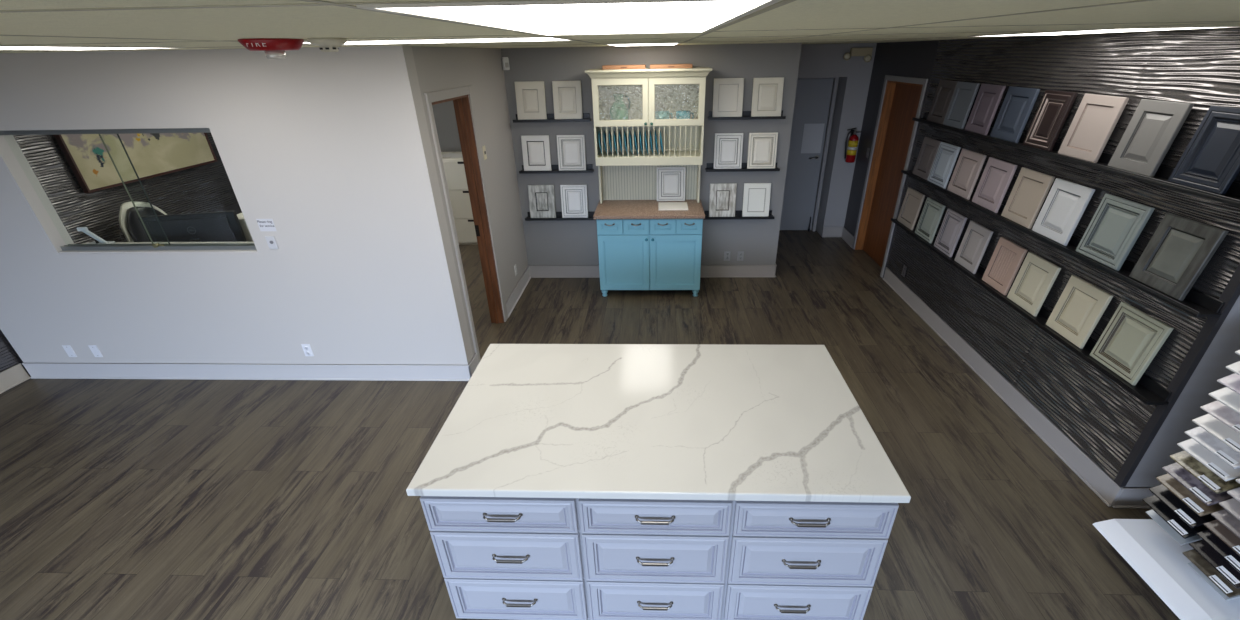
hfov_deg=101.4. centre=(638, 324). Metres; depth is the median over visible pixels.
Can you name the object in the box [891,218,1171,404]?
ledge
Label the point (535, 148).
sample
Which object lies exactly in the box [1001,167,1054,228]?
sample
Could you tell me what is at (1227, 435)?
sample
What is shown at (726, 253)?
wall outlet
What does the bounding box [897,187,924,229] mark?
sample
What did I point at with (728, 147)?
sample
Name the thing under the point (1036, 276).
sample
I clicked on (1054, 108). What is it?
sample
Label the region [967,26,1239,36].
recessed light
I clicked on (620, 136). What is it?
dinner plate
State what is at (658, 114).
mug
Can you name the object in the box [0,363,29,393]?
baseboard
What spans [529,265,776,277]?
baseboard
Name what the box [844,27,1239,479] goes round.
wall
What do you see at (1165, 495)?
sample
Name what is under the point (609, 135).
dinner plate
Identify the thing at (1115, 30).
diffuser
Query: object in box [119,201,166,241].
office chair
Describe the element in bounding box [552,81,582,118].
sample
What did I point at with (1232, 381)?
sample
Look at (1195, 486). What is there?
sample
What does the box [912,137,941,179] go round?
sample
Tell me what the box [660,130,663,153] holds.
dinner plate
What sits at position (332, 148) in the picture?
wall
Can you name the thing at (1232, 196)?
ledge
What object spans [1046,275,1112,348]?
sample
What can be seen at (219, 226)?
computer monitor
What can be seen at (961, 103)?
sample
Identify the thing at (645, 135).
dinner plate
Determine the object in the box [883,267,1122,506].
baseboard
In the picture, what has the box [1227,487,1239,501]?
sample
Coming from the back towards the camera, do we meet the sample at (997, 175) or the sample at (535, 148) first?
the sample at (535, 148)
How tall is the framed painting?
0.644 m
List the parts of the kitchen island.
drawer, handle, drawer, handle, drawer, handle, handle, handle, drawer, drawer, drawer, handle, handle, drawer, handle, drawer, handle, drawer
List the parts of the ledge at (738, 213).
rail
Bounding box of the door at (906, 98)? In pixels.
[863,83,921,267]
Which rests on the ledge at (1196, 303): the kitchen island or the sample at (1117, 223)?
the sample at (1117, 223)
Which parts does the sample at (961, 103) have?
panel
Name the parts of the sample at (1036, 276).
panel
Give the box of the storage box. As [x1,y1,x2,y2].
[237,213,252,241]
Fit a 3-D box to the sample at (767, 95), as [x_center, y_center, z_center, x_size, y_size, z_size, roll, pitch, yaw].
[1.345,-2.379,5.308,0.312,0.375,0.060,0,28,2]
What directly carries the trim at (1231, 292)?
attached to the wall at (1200, 68)
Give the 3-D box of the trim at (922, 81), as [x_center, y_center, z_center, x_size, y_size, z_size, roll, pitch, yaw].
[2.985,-1.799,6.175,0.018,2.195,1.075,0,28,2]
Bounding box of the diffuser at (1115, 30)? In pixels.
[994,27,1221,35]
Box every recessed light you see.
[0,46,180,49]
[303,36,574,44]
[356,0,781,35]
[604,43,679,45]
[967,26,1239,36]
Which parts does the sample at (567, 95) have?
panel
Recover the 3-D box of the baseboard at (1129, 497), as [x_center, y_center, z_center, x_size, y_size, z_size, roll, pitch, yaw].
[3.792,1.038,3.013,1.839,0.156,0.024,0,28,2]
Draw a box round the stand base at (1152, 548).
[1093,510,1239,619]
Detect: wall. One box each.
[0,46,472,364]
[0,133,241,376]
[412,46,530,377]
[432,100,461,151]
[501,43,801,265]
[798,43,876,236]
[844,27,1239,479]
[1125,295,1239,486]
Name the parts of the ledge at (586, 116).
rail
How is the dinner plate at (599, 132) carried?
in the cabinet at (624, 176)
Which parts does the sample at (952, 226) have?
panel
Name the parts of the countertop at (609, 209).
edge trim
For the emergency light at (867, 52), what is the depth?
6.39 m
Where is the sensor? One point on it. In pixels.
(505, 61)
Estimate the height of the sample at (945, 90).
0.370 m
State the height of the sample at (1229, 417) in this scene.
0.161 m
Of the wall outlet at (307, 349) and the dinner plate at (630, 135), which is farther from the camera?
the dinner plate at (630, 135)
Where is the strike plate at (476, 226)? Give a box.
[475,225,479,235]
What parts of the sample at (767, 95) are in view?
panel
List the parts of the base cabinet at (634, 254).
drawer, door, drawer, drawer, door, drawer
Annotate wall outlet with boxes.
[301,344,313,355]
[724,251,730,260]
[737,251,743,260]
[901,265,906,276]
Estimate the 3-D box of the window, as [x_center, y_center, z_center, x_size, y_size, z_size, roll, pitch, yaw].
[-3.737,-1.011,3.831,1.603,0.905,0.235,0,28,2]
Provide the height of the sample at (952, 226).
0.370 m
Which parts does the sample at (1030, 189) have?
panel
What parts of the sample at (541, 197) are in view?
panel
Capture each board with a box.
[602,65,645,69]
[650,64,691,68]
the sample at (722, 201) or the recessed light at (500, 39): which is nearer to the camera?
the recessed light at (500, 39)
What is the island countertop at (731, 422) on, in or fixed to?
on the kitchen island
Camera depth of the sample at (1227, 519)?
2.33 m
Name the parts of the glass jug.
handle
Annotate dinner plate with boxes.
[598,131,603,153]
[603,131,608,152]
[608,131,613,152]
[613,131,618,152]
[619,131,622,153]
[624,131,627,153]
[629,131,632,153]
[634,131,637,153]
[639,130,642,153]
[644,130,647,153]
[649,130,653,153]
[654,130,658,153]
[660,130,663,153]
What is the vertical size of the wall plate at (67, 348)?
0.120 m
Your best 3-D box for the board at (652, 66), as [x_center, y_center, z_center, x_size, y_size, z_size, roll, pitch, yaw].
[0.323,-2.603,5.108,0.420,0.036,0.202,0,28,2]
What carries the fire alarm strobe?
attached to the ceiling
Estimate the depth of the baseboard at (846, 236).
7.35 m
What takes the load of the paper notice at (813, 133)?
attached to the door at (815, 99)
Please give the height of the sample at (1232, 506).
0.161 m
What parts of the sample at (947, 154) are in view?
panel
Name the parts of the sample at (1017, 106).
panel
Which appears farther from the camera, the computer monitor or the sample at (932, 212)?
the sample at (932, 212)
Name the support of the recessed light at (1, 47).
in the ceiling
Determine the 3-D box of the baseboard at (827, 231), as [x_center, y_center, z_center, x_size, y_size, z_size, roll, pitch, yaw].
[2.893,-1.384,7.562,0.301,0.156,0.024,0,28,2]
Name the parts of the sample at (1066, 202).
panel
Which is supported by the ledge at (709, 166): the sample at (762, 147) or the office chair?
the sample at (762, 147)
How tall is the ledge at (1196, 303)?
0.075 m
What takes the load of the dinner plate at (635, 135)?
in the cabinet at (624, 176)
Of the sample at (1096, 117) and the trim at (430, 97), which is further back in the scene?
the trim at (430, 97)
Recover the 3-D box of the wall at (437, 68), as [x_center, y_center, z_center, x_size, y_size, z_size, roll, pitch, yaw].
[-1.488,-1.213,4.856,0.154,2.550,2.420,0,28,2]
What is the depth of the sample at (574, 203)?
5.89 m
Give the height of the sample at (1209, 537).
0.161 m
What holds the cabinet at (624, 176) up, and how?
on the countertop at (609, 209)
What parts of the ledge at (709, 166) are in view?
rail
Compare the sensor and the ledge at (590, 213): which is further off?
the ledge at (590, 213)
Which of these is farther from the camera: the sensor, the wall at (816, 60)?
the wall at (816, 60)
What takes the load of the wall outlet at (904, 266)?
attached to the wall at (1200, 68)
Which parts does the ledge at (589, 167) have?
rail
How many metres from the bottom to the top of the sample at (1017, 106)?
0.370 m
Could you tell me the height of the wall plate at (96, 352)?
0.120 m
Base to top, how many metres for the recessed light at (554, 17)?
0.004 m
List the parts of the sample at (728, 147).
panel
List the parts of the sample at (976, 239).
panel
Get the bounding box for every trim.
[424,85,507,362]
[432,95,503,322]
[852,75,927,277]
[855,80,922,249]
[1114,263,1239,486]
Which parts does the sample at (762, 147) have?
panel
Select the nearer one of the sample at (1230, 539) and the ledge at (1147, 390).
the sample at (1230, 539)
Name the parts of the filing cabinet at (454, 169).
drawer, drawer, drawer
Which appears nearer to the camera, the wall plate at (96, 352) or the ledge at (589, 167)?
the wall plate at (96, 352)
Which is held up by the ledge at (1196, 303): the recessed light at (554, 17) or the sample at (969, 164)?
the sample at (969, 164)
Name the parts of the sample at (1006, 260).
panel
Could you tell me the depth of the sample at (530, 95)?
5.39 m
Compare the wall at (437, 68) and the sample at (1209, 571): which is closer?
the sample at (1209, 571)
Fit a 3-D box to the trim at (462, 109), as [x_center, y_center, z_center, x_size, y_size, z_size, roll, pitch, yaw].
[-1.513,-0.800,4.468,0.134,2.190,0.825,0,28,2]
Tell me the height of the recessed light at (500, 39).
0.004 m
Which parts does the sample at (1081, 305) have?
panel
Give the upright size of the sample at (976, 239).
0.370 m
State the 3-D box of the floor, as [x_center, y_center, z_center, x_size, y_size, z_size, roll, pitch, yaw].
[-0.405,0.840,3.816,10.688,0.120,10.700,0,28,2]
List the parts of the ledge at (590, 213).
rail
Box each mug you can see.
[655,111,672,118]
[676,111,693,118]
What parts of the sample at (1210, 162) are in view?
panel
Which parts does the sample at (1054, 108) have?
panel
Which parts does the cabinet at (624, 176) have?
panel, door, crown, frame, rack rail, door, panel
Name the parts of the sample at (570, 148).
panel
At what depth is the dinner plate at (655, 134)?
5.31 m
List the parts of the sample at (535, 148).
panel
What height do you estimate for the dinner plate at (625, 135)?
0.242 m
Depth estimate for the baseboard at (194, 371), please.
4.43 m
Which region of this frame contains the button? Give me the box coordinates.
[265,236,278,248]
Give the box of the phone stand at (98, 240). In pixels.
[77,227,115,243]
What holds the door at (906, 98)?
in the wall at (1200, 68)
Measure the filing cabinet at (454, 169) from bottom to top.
1.235 m
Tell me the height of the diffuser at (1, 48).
0.002 m
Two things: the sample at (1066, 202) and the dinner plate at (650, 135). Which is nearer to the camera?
the sample at (1066, 202)
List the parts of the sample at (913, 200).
panel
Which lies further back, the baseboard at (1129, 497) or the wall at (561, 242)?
the wall at (561, 242)
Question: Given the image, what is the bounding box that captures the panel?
[658,202,687,209]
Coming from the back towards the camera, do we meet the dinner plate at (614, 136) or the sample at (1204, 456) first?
the dinner plate at (614, 136)
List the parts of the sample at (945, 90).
panel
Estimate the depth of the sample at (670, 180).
5.74 m
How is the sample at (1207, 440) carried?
in the stand base at (1152, 548)
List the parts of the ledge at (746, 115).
rail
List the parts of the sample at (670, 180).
panel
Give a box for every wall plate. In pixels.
[62,345,76,356]
[88,345,102,356]
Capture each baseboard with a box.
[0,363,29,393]
[22,363,471,380]
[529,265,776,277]
[822,227,842,236]
[841,227,853,247]
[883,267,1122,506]
[1112,487,1153,508]
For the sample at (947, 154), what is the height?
0.370 m
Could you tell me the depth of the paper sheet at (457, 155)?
7.12 m
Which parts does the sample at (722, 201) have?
panel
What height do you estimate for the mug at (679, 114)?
0.108 m
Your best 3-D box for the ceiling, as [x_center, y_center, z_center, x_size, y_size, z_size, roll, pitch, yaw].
[-0.447,-1.505,2.559,10.688,0.120,10.700,0,28,2]
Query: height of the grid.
0.003 m
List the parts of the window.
sill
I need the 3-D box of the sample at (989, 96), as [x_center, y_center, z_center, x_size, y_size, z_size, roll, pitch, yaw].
[2.869,-1.792,4.216,0.059,0.370,0.310,0,28,2]
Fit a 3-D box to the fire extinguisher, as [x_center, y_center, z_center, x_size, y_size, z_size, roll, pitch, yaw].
[2.902,-2.450,6.914,0.165,0.446,0.139,-21,34,-32]
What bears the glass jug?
on the cabinet at (624, 176)
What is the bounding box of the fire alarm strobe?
[238,38,303,58]
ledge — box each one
[513,113,590,122]
[519,164,593,173]
[525,211,595,220]
[704,210,774,219]
[705,162,779,171]
[707,110,785,119]
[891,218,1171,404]
[901,165,1224,316]
[912,112,1239,206]
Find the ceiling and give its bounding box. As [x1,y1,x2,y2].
[0,0,1239,52]
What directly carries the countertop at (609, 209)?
on the base cabinet at (634, 254)
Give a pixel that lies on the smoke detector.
(325, 44)
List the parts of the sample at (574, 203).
panel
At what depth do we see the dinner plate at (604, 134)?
5.38 m
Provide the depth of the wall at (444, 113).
7.70 m
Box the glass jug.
[610,94,630,119]
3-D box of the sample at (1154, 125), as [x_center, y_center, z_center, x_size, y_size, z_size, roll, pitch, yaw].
[2.815,-1.038,2.811,0.059,0.370,0.300,0,28,2]
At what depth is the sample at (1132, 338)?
2.90 m
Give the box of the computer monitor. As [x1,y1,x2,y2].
[138,210,246,241]
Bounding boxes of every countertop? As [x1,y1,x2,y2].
[406,344,910,502]
[593,199,704,219]
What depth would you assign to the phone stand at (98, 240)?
4.05 m
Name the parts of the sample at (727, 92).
panel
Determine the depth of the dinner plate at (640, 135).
5.32 m
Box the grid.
[0,0,1239,50]
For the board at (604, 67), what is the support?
on the cabinet at (624, 176)
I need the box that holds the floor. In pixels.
[0,230,1177,619]
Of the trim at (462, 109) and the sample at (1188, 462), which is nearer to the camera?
the sample at (1188, 462)
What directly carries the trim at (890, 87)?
attached to the wall at (1200, 68)
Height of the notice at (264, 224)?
0.096 m
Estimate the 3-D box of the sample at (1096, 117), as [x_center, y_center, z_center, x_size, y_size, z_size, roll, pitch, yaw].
[2.829,-1.235,3.178,0.059,0.370,0.325,0,28,2]
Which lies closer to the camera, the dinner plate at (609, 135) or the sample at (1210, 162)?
the sample at (1210, 162)
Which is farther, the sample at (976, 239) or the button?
the sample at (976, 239)
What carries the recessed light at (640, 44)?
in the ceiling
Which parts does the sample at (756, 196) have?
panel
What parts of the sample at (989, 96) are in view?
panel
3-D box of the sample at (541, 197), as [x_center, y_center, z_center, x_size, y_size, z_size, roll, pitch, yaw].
[-1.126,-1.435,5.908,0.302,0.375,0.060,0,28,2]
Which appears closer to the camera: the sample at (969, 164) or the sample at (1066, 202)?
the sample at (1066, 202)
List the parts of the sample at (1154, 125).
panel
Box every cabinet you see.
[442,152,477,244]
[585,67,711,203]
[596,219,702,296]
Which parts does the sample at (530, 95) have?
panel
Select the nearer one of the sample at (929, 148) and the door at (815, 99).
the sample at (929, 148)
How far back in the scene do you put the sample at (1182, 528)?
2.58 m
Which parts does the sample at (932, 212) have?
panel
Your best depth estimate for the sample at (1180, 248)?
2.64 m
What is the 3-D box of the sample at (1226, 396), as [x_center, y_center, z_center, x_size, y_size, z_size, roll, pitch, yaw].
[2.800,0.318,2.245,0.242,0.161,0.250,0,28,2]
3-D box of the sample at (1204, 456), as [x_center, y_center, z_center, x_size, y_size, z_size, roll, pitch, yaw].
[2.805,0.587,2.389,0.242,0.161,0.250,0,28,2]
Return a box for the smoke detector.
[307,38,346,51]
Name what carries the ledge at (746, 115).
attached to the wall at (561, 242)
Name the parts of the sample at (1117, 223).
panel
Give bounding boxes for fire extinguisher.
[844,128,859,162]
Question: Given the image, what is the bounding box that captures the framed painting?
[54,133,216,192]
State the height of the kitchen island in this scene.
0.889 m
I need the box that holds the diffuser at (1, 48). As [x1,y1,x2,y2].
[0,47,152,49]
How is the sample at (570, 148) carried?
on the ledge at (589, 167)
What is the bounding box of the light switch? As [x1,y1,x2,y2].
[482,145,486,159]
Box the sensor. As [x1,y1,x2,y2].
[501,57,509,69]
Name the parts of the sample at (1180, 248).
panel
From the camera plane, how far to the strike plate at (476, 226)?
4.86 m
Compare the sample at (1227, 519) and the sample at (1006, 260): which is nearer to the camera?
the sample at (1227, 519)
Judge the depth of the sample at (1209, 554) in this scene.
2.37 m
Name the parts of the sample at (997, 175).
panel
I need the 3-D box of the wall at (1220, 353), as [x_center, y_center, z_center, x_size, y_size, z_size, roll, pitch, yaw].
[3.774,-0.027,2.467,1.839,2.550,0.020,0,28,2]
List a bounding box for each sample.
[514,81,546,119]
[521,135,551,170]
[528,185,555,217]
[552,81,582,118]
[556,135,585,170]
[560,185,587,217]
[657,167,685,200]
[709,183,736,216]
[712,78,743,116]
[713,133,742,168]
[742,183,770,216]
[747,132,777,168]
[751,77,783,116]
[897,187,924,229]
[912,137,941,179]
[915,197,945,242]
[927,80,957,124]
[927,142,960,188]
[934,208,966,256]
[943,81,979,128]
[947,149,985,199]
[954,221,992,273]
[965,84,1005,134]
[972,157,1017,212]
[982,237,1027,294]
[990,86,1040,142]
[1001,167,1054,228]
[1007,252,1060,315]
[1023,90,1077,151]
[1032,178,1094,245]
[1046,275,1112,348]
[1057,93,1128,162]
[1076,193,1154,270]
[1090,302,1173,384]
[1108,99,1193,176]
[1129,213,1228,300]
[1142,495,1207,538]
[1149,484,1215,527]
[1156,473,1223,515]
[1162,462,1238,505]
[1168,106,1239,194]
[1169,450,1239,493]
[1177,438,1239,480]
[1182,549,1239,597]
[1184,426,1239,468]
[1189,539,1239,588]
[1192,414,1239,453]
[1197,529,1239,572]
[1200,400,1239,433]
[1204,519,1239,555]
[1209,387,1239,413]
[1211,509,1239,538]
[1217,373,1239,394]
[1219,498,1239,520]
[1226,361,1239,374]
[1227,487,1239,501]
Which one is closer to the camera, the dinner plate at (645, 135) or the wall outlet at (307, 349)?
the wall outlet at (307, 349)
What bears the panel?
on the countertop at (609, 209)
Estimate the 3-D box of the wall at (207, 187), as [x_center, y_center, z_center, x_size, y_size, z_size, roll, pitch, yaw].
[-5.544,-0.346,3.374,0.127,2.550,10.300,0,28,2]
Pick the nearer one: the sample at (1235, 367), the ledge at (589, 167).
the sample at (1235, 367)
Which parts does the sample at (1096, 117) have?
panel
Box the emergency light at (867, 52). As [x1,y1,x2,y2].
[843,47,872,61]
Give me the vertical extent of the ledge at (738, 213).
0.075 m
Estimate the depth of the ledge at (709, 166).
5.61 m
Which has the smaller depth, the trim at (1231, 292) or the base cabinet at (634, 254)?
the trim at (1231, 292)
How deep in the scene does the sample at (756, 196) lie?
5.81 m
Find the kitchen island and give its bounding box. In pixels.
[420,496,898,619]
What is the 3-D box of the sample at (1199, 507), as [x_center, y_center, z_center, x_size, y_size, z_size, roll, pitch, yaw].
[2.809,0.789,2.497,0.242,0.161,0.250,0,28,2]
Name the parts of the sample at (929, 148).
panel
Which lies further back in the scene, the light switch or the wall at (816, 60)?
the wall at (816, 60)
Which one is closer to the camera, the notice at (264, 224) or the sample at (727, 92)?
the notice at (264, 224)
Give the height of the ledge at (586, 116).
0.075 m
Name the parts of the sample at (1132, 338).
panel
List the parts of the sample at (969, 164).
panel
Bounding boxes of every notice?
[256,219,276,230]
[801,123,824,152]
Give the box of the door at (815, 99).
[780,77,838,230]
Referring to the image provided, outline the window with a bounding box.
[0,128,257,252]

